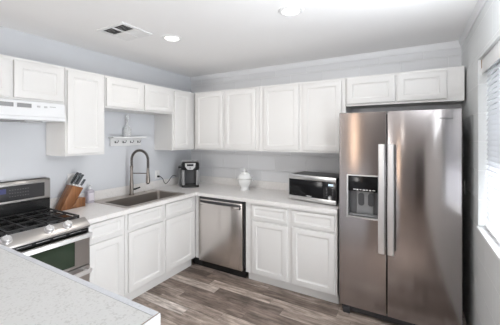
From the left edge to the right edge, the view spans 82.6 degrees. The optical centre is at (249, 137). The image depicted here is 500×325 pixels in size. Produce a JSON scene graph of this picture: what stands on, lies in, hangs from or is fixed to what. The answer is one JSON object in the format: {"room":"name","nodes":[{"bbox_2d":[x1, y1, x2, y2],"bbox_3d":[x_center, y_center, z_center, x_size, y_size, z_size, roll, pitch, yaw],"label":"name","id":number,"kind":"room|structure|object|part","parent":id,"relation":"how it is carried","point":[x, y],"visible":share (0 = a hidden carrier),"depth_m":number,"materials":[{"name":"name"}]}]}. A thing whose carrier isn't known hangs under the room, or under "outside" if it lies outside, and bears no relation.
{"room":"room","nodes":[
{"label":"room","id":0,"kind":"room"},
{"bbox_2d":[0,26,190,219],"bbox_3d":[-2.763,0.339,1.225,0.200,2.479,7.600,0,0,30],"label":"wall","id":1,"kind":"structure","parent":0,"point":[23,156],"depth_m":2.96,"materials":[{"name":"white paint"}]},
{"bbox_2d":[0,54,64,103],"bbox_3d":[-1.903,-0.441,2.182,0.338,0.317,0.756,0,0,30],"label":"upper cabinet","id":2,"kind":"object","parent":1,"relation":"attached to","point":[20,79],"visible":0.96,"depth_m":2.21,"materials":[{"name":"white paint"}]},
{"bbox_3d":[-1.854,-0.436,1.949,0.020,0.276,0.343,0,0,30],"label":"door","id":3,"kind":"part","parent":2,"relation":"part of","materials":[{"name":"white paint"}]},
{"bbox_3d":[-1.672,-0.436,2.266,0.020,0.276,0.343,0,0,30],"label":"door","id":4,"kind":"part","parent":2,"relation":"part of","materials":[{"name":"white paint"}]},
{"bbox_2d":[0,98,65,122],"bbox_3d":[-1.899,-0.198,2.177,0.348,0.162,0.742,0,0,30],"label":"range hood","id":5,"kind":"object","parent":1,"relation":"attached to","point":[11,110],"visible":1,"depth_m":2.21,"materials":[{"name":"white metal"}]},
{"bbox_2d":[0,101,13,105],"bbox_3d":[-1.774,-0.242,2.066,0.002,0.031,0.093,0,0,30],"label":"grille","id":6,"kind":"object","parent":5,"relation":"attached to","point":[2,103],"depth_m":2.07,"materials":[{"name":"grey plastic"}]},
{"bbox_2d":[17,103,31,107],"bbox_3d":[-1.717,-0.242,2.166,0.002,0.031,0.093,0,0,30],"label":"grille","id":7,"kind":"object","parent":5,"relation":"attached to","point":[19,105],"depth_m":2.17,"materials":[{"name":"grey plastic"}]},
{"bbox_2d":[67,173,74,184],"bbox_3d":[-1.749,0.413,2.786,0.010,0.116,0.072,0,0,30],"label":"wall outlet","id":8,"kind":"object","parent":1,"relation":"attached to","point":[70,176],"visible":0.59,"depth_m":2.77,"materials":[{"name":"white plastic"}]},
{"bbox_2d":[46,67,103,155],"bbox_3d":[-1.625,-0.216,2.669,0.338,0.765,0.358,0,0,30],"label":"upper cabinet","id":9,"kind":"object","parent":1,"relation":"attached to","point":[81,133],"visible":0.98,"depth_m":2.55,"materials":[{"name":"white paint"}]},
{"bbox_3d":[-1.504,-0.216,2.600,0.018,0.765,0.358,0,0,30],"label":"frame","id":10,"kind":"part","parent":9,"relation":"part of","materials":[{"name":"white paint"}]},
{"bbox_3d":[-1.490,-0.214,2.585,0.020,0.720,0.324,0,0,30],"label":"door","id":11,"kind":"part","parent":9,"relation":"part of","materials":[{"name":"white paint"}]},
{"bbox_2d":[108,137,146,145],"bbox_3d":[-1.408,0.048,3.292,0.099,0.104,0.440,0,0,30],"label":"shelf","id":12,"kind":"object","parent":1,"relation":"attached to","point":[114,141],"visible":1,"depth_m":3.28,"materials":[{"name":"white plastic"}]},
{"bbox_2d":[104,75,171,114],"bbox_3d":[-1.314,-0.442,3.212,0.338,0.315,0.886,0,0,30],"label":"upper cabinet","id":13,"kind":"object","parent":1,"relation":"attached to","point":[120,95],"visible":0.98,"depth_m":3.06,"materials":[{"name":"white paint"}]},
{"bbox_3d":[-1.284,-0.438,2.945,0.020,0.272,0.435,0,0,30],"label":"door","id":14,"kind":"part","parent":13,"relation":"part of","materials":[{"name":"white paint"}]},
{"bbox_3d":[-1.065,-0.438,3.328,0.020,0.272,0.410,0,0,30],"label":"door","id":15,"kind":"part","parent":13,"relation":"part of","materials":[{"name":"white paint"}]},
{"bbox_2d":[155,170,159,178],"bbox_3d":[-1.212,0.493,3.725,0.010,0.116,0.072,0,0,30],"label":"wall outlet","id":16,"kind":"object","parent":1,"relation":"attached to","point":[157,172],"visible":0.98,"depth_m":3.72,"materials":[{"name":"white plastic"}]},
{"bbox_2d":[50,175,287,208],"bbox_3d":[-0.373,0.616,2.877,2.306,0.094,1.955,0,0,30],"label":"backsplash","id":17,"kind":"structure","parent":1,"relation":"attached to","point":[112,192],"depth_m":3.60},
{"bbox_2d":[154,89,194,149],"bbox_3d":[-0.917,-0.216,3.906,0.338,0.765,0.705,0,0,30],"label":"upper cabinet","id":18,"kind":"object","parent":1,"relation":"attached to","point":[176,130],"visible":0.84,"depth_m":3.64,"materials":[{"name":"white paint"}]},
{"bbox_3d":[-0.873,-0.214,3.663,0.020,0.720,0.272,0,0,30],"label":"door","id":19,"kind":"part","parent":18,"relation":"part of","materials":[{"name":"white paint"}]},
{"bbox_3d":[-0.796,-0.216,3.837,0.018,0.765,0.705,0,0,30],"label":"frame","id":20,"kind":"part","parent":18,"relation":"part of","materials":[{"name":"white paint"}]},
{"bbox_2d":[0,0,477,76],"bbox_3d":[-1.243,-0.951,0.356,3.702,0.100,7.600,0,0,30],"label":"ceiling","id":21,"kind":"structure","parent":0,"point":[218,36],"depth_m":2.34,"materials":[{"name":"white paint"}]},
{"bbox_2d":[97,22,152,40],"bbox_3d":[-1.066,-0.895,2.430,0.330,0.010,0.300,0,0,30],"label":"ceiling vent","id":22,"kind":"object","parent":21,"relation":"in","point":[121,30],"visible":1,"depth_m":2.42,"materials":[{"name":"white plastic"}]},
{"bbox_3d":[-1.096,-0.895,2.522,0.130,0.007,0.114,0,0,30],"label":"louvre panel","id":23,"kind":"part","parent":22,"relation":"part of","materials":[{"name":"white plastic"}]},
{"bbox_3d":[-0.972,-0.895,2.451,0.130,0.007,0.114,0,0,30],"label":"louvre panel","id":24,"kind":"part","parent":22,"relation":"part of","materials":[{"name":"white plastic"}]},
{"bbox_2d":[162,35,181,41],"bbox_3d":[-0.709,-0.896,2.590,0.178,0.010,0.178,0,0,30],"label":"recessed light","id":25,"kind":"object","parent":21,"relation":"in","point":[172,38],"visible":1,"depth_m":2.59,"materials":[{"name":"white plastic"}]},
{"bbox_2d":[165,37,178,40],"bbox_3d":[-0.709,-0.899,2.590,0.119,0.003,0.119,0,0,30],"label":"diffuser","id":26,"kind":"object","parent":25,"relation":"attached to","point":[166,38],"depth_m":2.59,"materials":[{"name":"white plastic"}]},
{"bbox_2d":[279,5,303,15],"bbox_3d":[0.293,-0.896,2.027,0.178,0.010,0.178,0,0,30],"label":"recessed light","id":27,"kind":"object","parent":21,"relation":"in","point":[289,10],"visible":1,"depth_m":2.02,"materials":[{"name":"white plastic"}]},
{"bbox_2d":[283,8,299,14],"bbox_3d":[0.293,-0.899,2.027,0.119,0.003,0.119,0,0,30],"label":"diffuser","id":28,"kind":"object","parent":27,"relation":"attached to","point":[286,11],"depth_m":2.03,"materials":[{"name":"white"}]},
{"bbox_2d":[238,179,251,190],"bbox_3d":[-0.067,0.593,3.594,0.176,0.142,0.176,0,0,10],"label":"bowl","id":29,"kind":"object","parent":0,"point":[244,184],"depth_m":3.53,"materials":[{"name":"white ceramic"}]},
{"bbox_2d":[132,258,466,324],"bbox_3d":[-1.243,1.628,0.356,3.702,0.100,7.600,0,0,30],"label":"floor","id":30,"kind":"structure","parent":0,"point":[197,294],"depth_m":2.68,"materials":[{"name":"brown wood"}]},
{"bbox_2d":[0,177,92,281],"bbox_3d":[-1.724,0.971,2.077,0.736,1.212,0.754,0,0,30],"label":"stove","id":31,"kind":"object","parent":30,"relation":"on","point":[61,241],"visible":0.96,"depth_m":2.16,"materials":[{"name":"silver metal"}]},
{"bbox_3d":[-1.548,0.652,1.809,0.060,0.052,0.062,0,0,30],"label":"knob","id":32,"kind":"part","parent":31,"relation":"part of","materials":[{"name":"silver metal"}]},
{"bbox_3d":[-1.971,0.456,2.219,0.004,0.120,0.656,0,0,30],"label":"display panel","id":33,"kind":"part","parent":31,"relation":"part of","materials":[{"name":"grey metal"}]},
{"bbox_2d":[0,211,76,235],"bbox_3d":[-1.756,0.664,2.095,0.515,0.016,0.752,0,0,30],"label":"cooktop","id":34,"kind":"object","parent":31,"relation":"in","point":[9,228],"depth_m":2.20,"materials":[{"name":"black metal"}]},
{"bbox_3d":[-1.490,0.675,1.943,0.098,0.069,0.752,0,0,30],"label":"control panel","id":35,"kind":"part","parent":31,"relation":"part of","materials":[{"name":"silver metal"}]},
{"bbox_3d":[-1.426,0.652,2.024,0.060,0.052,0.062,0,0,30],"label":"knob","id":36,"kind":"part","parent":31,"relation":"part of","materials":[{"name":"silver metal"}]},
{"bbox_3d":[-1.466,0.870,1.930,0.038,0.247,0.748,0,0,30],"label":"oven door","id":37,"kind":"part","parent":31,"relation":"part of","materials":[{"name":"silver metal"}]},
{"bbox_3d":[-1.412,0.756,1.898,0.018,0.034,0.730,0,0,30],"label":"handle","id":38,"kind":"part","parent":31,"relation":"part of","materials":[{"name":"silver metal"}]},
{"bbox_3d":[-1.364,0.652,2.131,0.060,0.052,0.062,0,0,30],"label":"knob","id":39,"kind":"part","parent":31,"relation":"part of","materials":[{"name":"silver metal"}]},
{"bbox_3d":[-1.466,1.252,1.930,0.038,0.503,0.748,0,0,30],"label":"oven door","id":40,"kind":"part","parent":31,"relation":"part of","materials":[{"name":"silver metal"}]},
{"bbox_3d":[-1.412,1.033,1.898,0.018,0.034,0.730,0,0,30],"label":"handle","id":41,"kind":"part","parent":31,"relation":"part of","materials":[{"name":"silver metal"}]},
{"bbox_2d":[0,244,159,324],"bbox_3d":[-1.399,1.032,1.092,2.295,1.089,0.620,0,0,30],"label":"countertop","id":42,"kind":"structure","parent":30,"relation":"on","point":[33,291],"depth_m":0.85,"materials":[{"name":"white stone"}]},
{"bbox_3d":[-0.404,0.554,0.523,0.003,0.128,0.620,0,0,30],"label":"panel","id":43,"kind":"part","parent":42,"relation":"part of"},
{"bbox_2d":[88,215,124,296],"bbox_3d":[-1.496,1.140,2.605,0.624,0.874,0.361,0,0,30],"label":"base cabinet","id":44,"kind":"object","parent":30,"relation":"on","point":[107,242],"visible":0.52,"depth_m":2.47,"materials":[{"name":"white paint"}]},
{"bbox_3d":[-1.237,0.791,2.451,0.020,0.150,0.317,0,0,30],"label":"drawer","id":45,"kind":"part","parent":44,"relation":"part of","materials":[{"name":"white paint"}]},
{"bbox_3d":[-1.235,1.165,2.454,0.020,0.555,0.316,0,0,30],"label":"door","id":46,"kind":"part","parent":44,"relation":"part of","materials":[{"name":"white paint"}]},
{"bbox_2d":[124,196,194,299],"bbox_3d":[-1.163,1.140,3.189,0.624,0.874,0.976,0,0,30],"label":"base cabinet","id":47,"kind":"object","parent":30,"relation":"on","point":[159,240],"visible":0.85,"depth_m":2.95,"materials":[{"name":"white paint"}]},
{"bbox_3d":[-1.026,0.791,2.819,0.020,0.150,0.420,0,0,30],"label":"drawer","id":48,"kind":"part","parent":47,"relation":"part of","materials":[{"name":"white paint"}]},
{"bbox_3d":[-1.025,1.165,2.822,0.020,0.555,0.418,0,0,30],"label":"door","id":49,"kind":"part","parent":47,"relation":"part of","materials":[{"name":"white paint"}]},
{"bbox_3d":[-0.793,0.791,3.227,0.020,0.150,0.440,0,0,30],"label":"drawer","id":50,"kind":"part","parent":47,"relation":"part of","materials":[{"name":"white paint"}]},
{"bbox_3d":[-0.791,1.165,3.231,0.020,0.555,0.440,0,0,30],"label":"door","id":51,"kind":"part","parent":47,"relation":"part of","materials":[{"name":"white paint"}]},
{"bbox_2d":[50,175,338,223],"bbox_3d":[-0.373,0.635,2.877,2.306,0.133,1.955,0,0,30],"label":"countertop","id":52,"kind":"structure","parent":47,"relation":"on","point":[260,192],"depth_m":3.17,"materials":[{"name":"white stone"}]},
{"bbox_2d":[55,185,84,210],"bbox_3d":[-1.687,0.556,2.670,0.110,0.214,0.224,0,0,30],"label":"knife block","id":53,"kind":"object","parent":52,"relation":"on","point":[70,198],"visible":0.9,"depth_m":2.64,"materials":[{"name":"brown wood"}]},
{"bbox_2d":[69,172,78,184],"bbox_3d":[-1.686,0.397,2.728,0.017,0.117,0.091,0,0,30],"label":"kitchen knife","id":54,"kind":"object","parent":53,"relation":"in","point":[77,173],"visible":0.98,"depth_m":2.72,"materials":[{"name":"black plastic"}]},
{"bbox_2d":[72,173,81,184],"bbox_3d":[-1.639,0.399,2.697,0.017,0.113,0.088,0,0,30],"label":"kitchen knife","id":55,"kind":"object","parent":53,"relation":"in","point":[79,174],"visible":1,"depth_m":2.69,"materials":[{"name":"black plastic"}]},
{"bbox_2d":[75,174,83,185],"bbox_3d":[-1.627,0.412,2.718,0.017,0.107,0.085,0,0,30],"label":"kitchen knife","id":56,"kind":"object","parent":53,"relation":"in","point":[82,175],"visible":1,"depth_m":2.71,"materials":[{"name":"black plastic"}]},
{"bbox_2d":[85,184,93,202],"bbox_3d":[-1.627,0.573,2.889,0.066,0.182,0.072,0,0,30],"label":"soap bottle","id":57,"kind":"object","parent":52,"relation":"on","point":[89,193],"visible":0.98,"depth_m":2.86,"materials":[{"name":"white plastic"}]},
{"bbox_2d":[94,189,184,207],"bbox_3d":[-1.179,0.754,3.119,0.540,0.219,0.790,0,0,30],"label":"sink","id":58,"kind":"object","parent":52,"relation":"in","point":[144,197],"visible":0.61,"depth_m":3.20,"materials":[{"name":"silver metal"}]},
{"bbox_2d":[106,191,176,205],"bbox_3d":[-1.142,0.762,3.098,0.374,0.204,0.718,0,0,30],"label":"basin","id":59,"kind":"object","parent":58,"relation":"in","point":[137,199],"depth_m":3.25,"materials":[{"name":"silver metal"}]},
{"bbox_2d":[129,149,149,194],"bbox_3d":[-1.255,0.396,3.262,0.244,0.520,0.113,0,0,1],"label":"faucet","id":60,"kind":"object","parent":52,"relation":"on","point":[131,192],"visible":1,"depth_m":3.22,"materials":[{"name":"silver metal"}]},
{"bbox_2d":[178,160,198,187],"bbox_3d":[-0.828,0.484,3.854,0.280,0.359,0.298,0,0,-10],"label":"coffee maker","id":61,"kind":"object","parent":52,"relation":"on","point":[188,172],"visible":1,"depth_m":3.76,"materials":[{"name":"black plastic"}]},
{"bbox_3d":[-0.947,0.528,3.877,0.048,0.228,0.165,0,0,-10],"label":"water tank","id":62,"kind":"part","parent":61,"relation":"part of","materials":[{"name":"grey"}]},
{"bbox_3d":[-0.792,0.334,3.779,0.237,0.059,0.125,0,0,-10],"label":"handle","id":63,"kind":"part","parent":61,"relation":"part of","materials":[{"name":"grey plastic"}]},
{"bbox_2d":[236,168,253,190],"bbox_3d":[-0.066,0.527,3.594,0.201,0.273,0.201,0,0,-41],"label":"tureen","id":64,"kind":"object","parent":52,"relation":"on","point":[244,178],"visible":1,"depth_m":3.54,"materials":[{"name":"white ceramic"}]},
{"bbox_3d":[-0.067,0.479,3.594,0.202,0.086,0.202,0,0,10],"label":"lid","id":65,"kind":"part","parent":64,"relation":"part of","materials":[{"name":"white ceramic"}]},
{"bbox_2d":[288,171,338,205],"bbox_3d":[0.722,0.527,3.013,0.524,0.272,0.378,0,0,38],"label":"microwave","id":66,"kind":"object","parent":52,"relation":"on","point":[319,187],"visible":0.91,"depth_m":2.87,"materials":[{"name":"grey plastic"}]},
{"bbox_3d":[0.568,0.525,2.928,0.390,0.172,0.022,0,0,38],"label":"door","id":67,"kind":"part","parent":66,"relation":"part of","materials":[{"name":"black glass"}]},
{"bbox_3d":[0.776,0.525,2.765,0.131,0.172,0.020,0,0,38],"label":"control panel","id":68,"kind":"part","parent":66,"relation":"part of","materials":[{"name":"black plastic"}]},
{"bbox_2d":[194,196,201,265],"bbox_3d":[-0.753,1.140,3.869,0.659,0.874,0.608,0,0,30],"label":"base cabinet","id":69,"kind":"object","parent":30,"relation":"on","point":[196,259],"visible":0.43,"depth_m":3.46,"materials":[{"name":"white paint"}]},
{"bbox_2d":[199,196,246,277],"bbox_3d":[-0.210,1.143,3.520,0.616,0.867,0.642,0,0,30],"label":"dishwasher","id":70,"kind":"object","parent":30,"relation":"on","point":[222,222],"visible":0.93,"depth_m":3.26,"materials":[{"name":"grey metal"}]},
{"bbox_3d":[-0.361,0.785,3.256,0.550,0.032,0.034,0,0,30],"label":"handle","id":71,"kind":"part","parent":70,"relation":"part of","materials":[{"name":"silver metal"}]},
{"bbox_3d":[-0.311,1.528,3.345,0.616,0.098,0.026,0,0,30],"label":"kick plate","id":72,"kind":"part","parent":70,"relation":"part of","materials":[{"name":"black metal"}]},
{"bbox_2d":[244,202,245,268],"bbox_3d":[-0.189,1.088,3.558,0.616,0.756,0.555,0,0,30],"label":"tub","id":73,"kind":"object","parent":70,"relation":"in","point":[244,202],"depth_m":3.17,"materials":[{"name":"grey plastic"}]},
{"bbox_2d":[246,202,338,303],"bbox_3d":[0.526,1.140,3.129,0.982,0.874,0.624,0,0,30],"label":"base cabinet","id":74,"kind":"object","parent":30,"relation":"on","point":[296,250],"visible":0.93,"depth_m":2.83,"materials":[{"name":"white paint"}]},
{"bbox_3d":[0.200,0.803,2.968,0.406,0.146,0.020,0,0,30],"label":"drawer","id":75,"kind":"part","parent":74,"relation":"part of","materials":[{"name":"white paint"}]},
{"bbox_3d":[0.201,1.179,2.967,0.404,0.562,0.020,0,0,30],"label":"door","id":76,"kind":"part","parent":74,"relation":"part of","materials":[{"name":"white paint"}]},
{"bbox_3d":[0.601,0.803,2.739,0.418,0.146,0.020,0,0,30],"label":"drawer","id":77,"kind":"part","parent":74,"relation":"part of","materials":[{"name":"white paint"}]},
{"bbox_3d":[0.601,1.179,2.739,0.418,0.562,0.020,0,0,30],"label":"door","id":78,"kind":"part","parent":74,"relation":"part of","materials":[{"name":"white paint"}]},
{"bbox_2d":[339,108,461,324],"bbox_3d":[1.334,0.680,2.589,0.899,1.794,0.705,0,0,30],"label":"refrigerator","id":79,"kind":"object","parent":30,"relation":"on","point":[400,172],"visible":1,"depth_m":2.31,"materials":[{"name":"silver metal"}]},
{"bbox_3d":[0.988,0.641,2.501,0.386,1.717,0.058,0,0,30],"label":"door","id":80,"kind":"part","parent":79,"relation":"part of","materials":[{"name":"silver metal"}]},
{"bbox_3d":[0.984,0.406,2.479,0.244,0.134,0.023,0,0,30],"label":"control panel","id":81,"kind":"part","parent":79,"relation":"part of","materials":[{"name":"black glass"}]},
{"bbox_3d":[1.008,0.580,2.521,0.231,0.212,0.001,0,0,30],"label":"panel","id":82,"kind":"part","parent":79,"relation":"part of","materials":[{"name":"grey plastic"}]},
{"bbox_3d":[1.014,0.577,2.511,0.137,0.198,0.010,0,0,30],"label":"panel","id":83,"kind":"part","parent":79,"relation":"part of","materials":[{"name":"grey plastic"}]},
{"bbox_3d":[1.082,0.510,2.346,0.049,0.905,0.033,0,0,30],"label":"handle","id":84,"kind":"part","parent":79,"relation":"part of","materials":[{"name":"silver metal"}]},
{"bbox_3d":[1.143,0.510,2.311,0.051,0.905,0.033,0,0,30],"label":"handle","id":85,"kind":"part","parent":79,"relation":"part of","materials":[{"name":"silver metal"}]},
{"bbox_3d":[1.380,0.641,2.276,0.507,1.717,0.058,0,0,30],"label":"door","id":86,"kind":"part","parent":79,"relation":"part of","materials":[{"name":"silver metal"}]},
{"bbox_2d":[191,47,460,182],"bbox_3d":[0.594,0.339,3.568,3.302,2.479,0.200,0,0,30],"label":"wall","id":87,"kind":"structure","parent":0,"point":[270,166],"depth_m":3.48,"materials":[{"name":"grey paint"}]},
{"bbox_2d":[195,86,258,150],"bbox_3d":[-0.247,-0.216,3.736,0.983,0.765,0.338,0,0,30],"label":"upper cabinet","id":88,"kind":"object","parent":87,"relation":"attached to","point":[228,119],"visible":0.98,"depth_m":3.56,"materials":[{"name":"white paint"}]},
{"bbox_3d":[-0.535,-0.214,3.717,0.439,0.720,0.020,0,0,30],"label":"door","id":89,"kind":"part","parent":88,"relation":"part of","materials":[{"name":"white paint"}]},
{"bbox_3d":[-0.125,-0.214,3.483,0.442,0.720,0.020,0,0,30],"label":"door","id":90,"kind":"part","parent":88,"relation":"part of","materials":[{"name":"white paint"}]},
{"bbox_2d":[259,78,351,152],"bbox_3d":[0.611,-0.216,3.245,0.986,0.765,0.338,0,0,30],"label":"upper cabinet","id":91,"kind":"object","parent":87,"relation":"attached to","point":[300,116],"visible":0.91,"depth_m":3.10,"materials":[{"name":"white paint"}]},
{"bbox_3d":[0.348,-0.214,3.213,0.428,0.720,0.020,0,0,30],"label":"door","id":92,"kind":"part","parent":91,"relation":"part of","materials":[{"name":"white paint"}]},
{"bbox_3d":[0.750,-0.214,2.983,0.410,0.720,0.020,0,0,30],"label":"door","id":93,"kind":"part","parent":91,"relation":"part of","materials":[{"name":"white paint"}]},
{"bbox_2d":[190,40,460,80],"bbox_3d":[0.538,-0.871,3.472,3.302,0.060,0.022,0,0,30],"label":"trim","id":94,"kind":"structure","parent":87,"relation":"attached to","point":[453,44],"depth_m":3.19,"materials":[{"name":"white paint"}]},
{"bbox_2d":[346,66,463,108],"bbox_3d":[1.460,-0.454,2.760,0.960,0.290,0.338,0,0,30],"label":"upper cabinet","id":95,"kind":"object","parent":87,"relation":"attached to","point":[440,86],"visible":1,"depth_m":2.60,"materials":[{"name":"white paint"}]},
{"bbox_3d":[1.159,-0.454,2.748,0.428,0.247,0.020,0,0,30],"label":"door","id":96,"kind":"part","parent":95,"relation":"part of","materials":[{"name":"white paint"}]},
{"bbox_3d":[1.527,-0.454,2.538,0.378,0.247,0.020,0,0,30],"label":"door","id":97,"kind":"part","parent":95,"relation":"part of","materials":[{"name":"white paint"}]},
{"bbox_2d":[461,0,499,324],"bbox_3d":[0.277,0.339,-0.513,0.200,2.479,7.600,0,0,30],"label":"wall","id":98,"kind":"structure","parent":0,"point":[480,265],"depth_m":2.00,"materials":[{"name":"grey paint"}]},
{"bbox_2d":[459,0,486,46],"bbox_3d":[0.175,-0.871,-0.468,0.022,0.060,7.178,0,0,30],"label":"trim","id":99,"kind":"structure","parent":98,"relation":"attached to","point":[480,3],"depth_m":2.10,"materials":[{"name":"white paint"}]},
{"bbox_2d":[476,226,499,260],"bbox_3d":[1.428,0.627,1.612,0.112,0.018,0.791,0,0,30],"label":"trim","id":100,"kind":"structure","parent":98,"relation":"attached to","point":[492,243],"depth_m":1.70,"materials":[{"name":"white plastic"}]},
{"bbox_2d":[481,40,499,244],"bbox_3d":[1.432,0.040,1.616,0.059,1.144,0.780,0,0,30],"label":"window blind","id":101,"kind":"object","parent":98,"relation":"attached to","point":[492,58],"visible":1,"depth_m":1.78,"materials":[{"name":"grey plastic"}]},
{"bbox_3d":[1.433,0.603,1.609,0.040,0.018,0.769,0,0,30],"label":"rail","id":102,"kind":"part","parent":101,"relation":"part of","materials":[{"name":"white plastic"}]},
{"bbox_3d":[1.433,0.054,1.609,0.017,1.060,0.769,0,0,30],"label":"slat panel","id":103,"kind":"part","parent":101,"relation":"part of","materials":[{"name":"plastic"}]},
{"bbox_2d":[497,61,499,113],"bbox_3d":[1.498,0.051,1.572,0.050,1.171,0.793,0,0,30],"label":"window","id":104,"kind":"structure","parent":98,"relation":"in","point":[498,63],"depth_m":1.89,"materials":[{"name":"white plastic"}]}
]}

